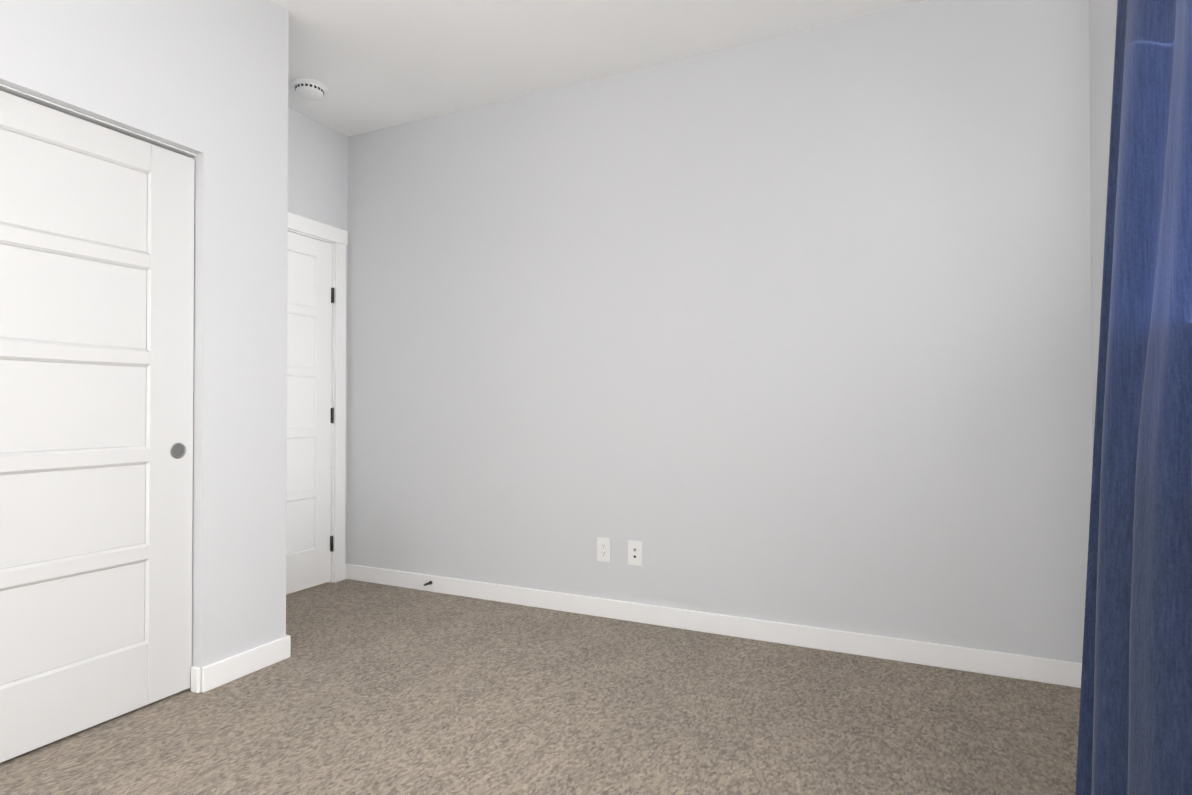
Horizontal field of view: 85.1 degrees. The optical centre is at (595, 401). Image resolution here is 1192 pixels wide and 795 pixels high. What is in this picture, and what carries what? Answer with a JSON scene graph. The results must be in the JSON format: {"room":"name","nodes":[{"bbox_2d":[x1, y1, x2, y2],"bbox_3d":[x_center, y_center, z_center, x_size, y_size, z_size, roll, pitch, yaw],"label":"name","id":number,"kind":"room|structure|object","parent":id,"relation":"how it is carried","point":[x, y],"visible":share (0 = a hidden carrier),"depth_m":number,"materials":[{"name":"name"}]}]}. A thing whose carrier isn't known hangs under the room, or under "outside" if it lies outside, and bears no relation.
{"room":"empty bedroom","nodes":[
{"label":"empty bedroom","id":0,"kind":"room"},
{"bbox_2d":[0,0,288,691],"bbox_3d":[-2.060,-0.302,1.255,0.140,2.720,3.320,0,-1,25],"label":"wall","id":1,"kind":"structure","parent":0,"point":[205,82],"depth_m":2.47,"materials":[{"name":"paint"}]},
{"bbox_2d":[0,90,194,762],"bbox_3d":[-1.707,0.072,1.996,0.037,1.962,0.934,0,-1,25],"label":"closet door","id":2,"kind":"structure","parent":1,"relation":"in","point":[96,353],"depth_m":2.11,"materials":[{"name":"white wood"}]},
{"bbox_2d":[0,84,196,156],"bbox_3d":[-1.926,-0.926,1.593,0.095,0.004,1.873,0,-1,25],"label":"trim","id":3,"kind":"structure","parent":1,"relation":"attached to","point":[23,95],"depth_m":2.12,"materials":[{"name":"white"}]},
{"bbox_2d":[191,635,286,692],"bbox_3d":[-1.386,1.024,2.541,0.036,0.092,0.359,0,-1,25],"label":"baseboard","id":4,"kind":"structure","parent":1,"relation":"attached to","point":[214,675],"depth_m":2.51,"materials":[{"name":"white wood"}]},
{"bbox_2d":[287,635,290,657],"bbox_3d":[-1.621,1.028,2.891,0.756,0.092,0.040,0,-1,25],"label":"baseboard","id":5,"kind":"structure","parent":1,"relation":"attached to","point":[288,636],"depth_m":2.72,"materials":[{"name":"white wood"}]},
{"bbox_2d":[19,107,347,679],"bbox_3d":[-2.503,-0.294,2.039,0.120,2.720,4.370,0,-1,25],"label":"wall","id":6,"kind":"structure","parent":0,"point":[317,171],"depth_m":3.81,"materials":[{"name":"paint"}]},
{"bbox_2d":[286,231,333,594],"bbox_3d":[-1.756,0.059,3.556,0.167,2.017,0.765,0,-1,25],"label":"entry door","id":7,"kind":"structure","parent":6,"relation":"in","point":[310,418],"depth_m":3.75,"materials":[{"name":"white wood"}]},
{"bbox_2d":[288,212,347,582],"bbox_3d":[-1.791,0.016,3.569,0.158,2.128,0.952,0,-1,25],"label":"door frame","id":8,"kind":"structure","parent":6,"relation":"attached to","point":[336,238],"depth_m":3.90,"materials":[{"name":"white wood"}]},
{"bbox_2d":[0,579,1080,794],"bbox_3d":[-0.745,1.108,1.211,3.997,0.100,4.610,0,-1,25],"label":"floor","id":9,"kind":"structure","parent":0,"point":[366,688],"depth_m":2.17,"materials":[{"name":"carpet"}]},
{"bbox_2d":[272,0,926,135],"bbox_3d":[-0.745,-1.712,1.237,3.997,0.100,4.610,0,-1,25],"label":"ceiling","id":10,"kind":"structure","parent":0,"point":[372,65],"depth_m":2.97,"materials":[{"name":"paint"}]},
{"bbox_2d":[291,78,327,99],"bbox_3d":[-1.489,-1.616,3.378,0.172,0.051,0.172,0,-1,25],"label":"smoke detector","id":11,"kind":"object","parent":10,"relation":"attached to","point":[309,88],"visible":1,"depth_m":3.34,"materials":[{"name":"white plastic"}]},
{"bbox_2d":[347,0,1091,662],"bbox_3d":[0.200,-0.283,3.260,3.997,2.720,0.120,0,-1,25],"label":"wall","id":12,"kind":"structure","parent":0,"point":[791,328],"depth_m":2.94,"materials":[{"name":"paint"}]},
{"bbox_2d":[597,537,610,561],"bbox_3d":[0.039,0.742,3.255,0.072,0.118,0.009,0,-1,25],"label":"duplex electrical outlet","id":13,"kind":"object","parent":12,"relation":"attached to","point":[603,549],"visible":1,"depth_m":3.25,"materials":[{"name":"white plastic"}]},
{"bbox_2d":[628,540,641,565],"bbox_3d":[0.190,0.741,3.180,0.072,0.118,0.016,0,-1,25],"label":"outlet","id":14,"kind":"object","parent":12,"relation":"attached to","point":[634,552],"visible":1,"depth_m":3.18,"materials":[{"name":"white plastic"}]},
{"bbox_2d":[345,564,1081,687],"bbox_3d":[0.139,1.031,3.199,3.690,0.092,0.020,0,-1,25],"label":"baseboard","id":15,"kind":"structure","parent":12,"relation":"attached to","point":[988,662],"depth_m":2.92,"materials":[{"name":"white wood"}]},
{"bbox_2d":[420,581,431,586],"bbox_3d":[-0.957,1.029,3.657,0.022,0.022,0.084,0,-1,25],"label":"doorstop","id":16,"kind":"object","parent":15,"relation":"attached to","point":[428,583],"visible":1,"depth_m":3.66,"materials":[{"name":"brown metal"}]},
{"bbox_2d":[1089,0,1116,465],"bbox_3d":[1.000,-0.310,0.415,0.150,2.720,4.370,0,-1,25],"label":"wall","id":17,"kind":"structure","parent":0,"point":[1102,23],"depth_m":2.33,"materials":[{"name":"paint"}]},
{"bbox_3d":[1.030,-1.561,0.815,0.122,0.080,2.432,0,-1,25],"label":"curtain rod","id":18,"kind":"object","parent":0,"visible":0},
{"bbox_2d":[1075,0,1191,794],"bbox_3d":[1.205,-0.249,1.430,0.177,2.582,0.673,0,-1,25],"label":"curtain","id":19,"kind":"object","parent":18,"relation":"hanging from","point":[1135,728],"visible":1,"depth_m":1.47,"materials":[{"name":"blue fabric"}]}
]}

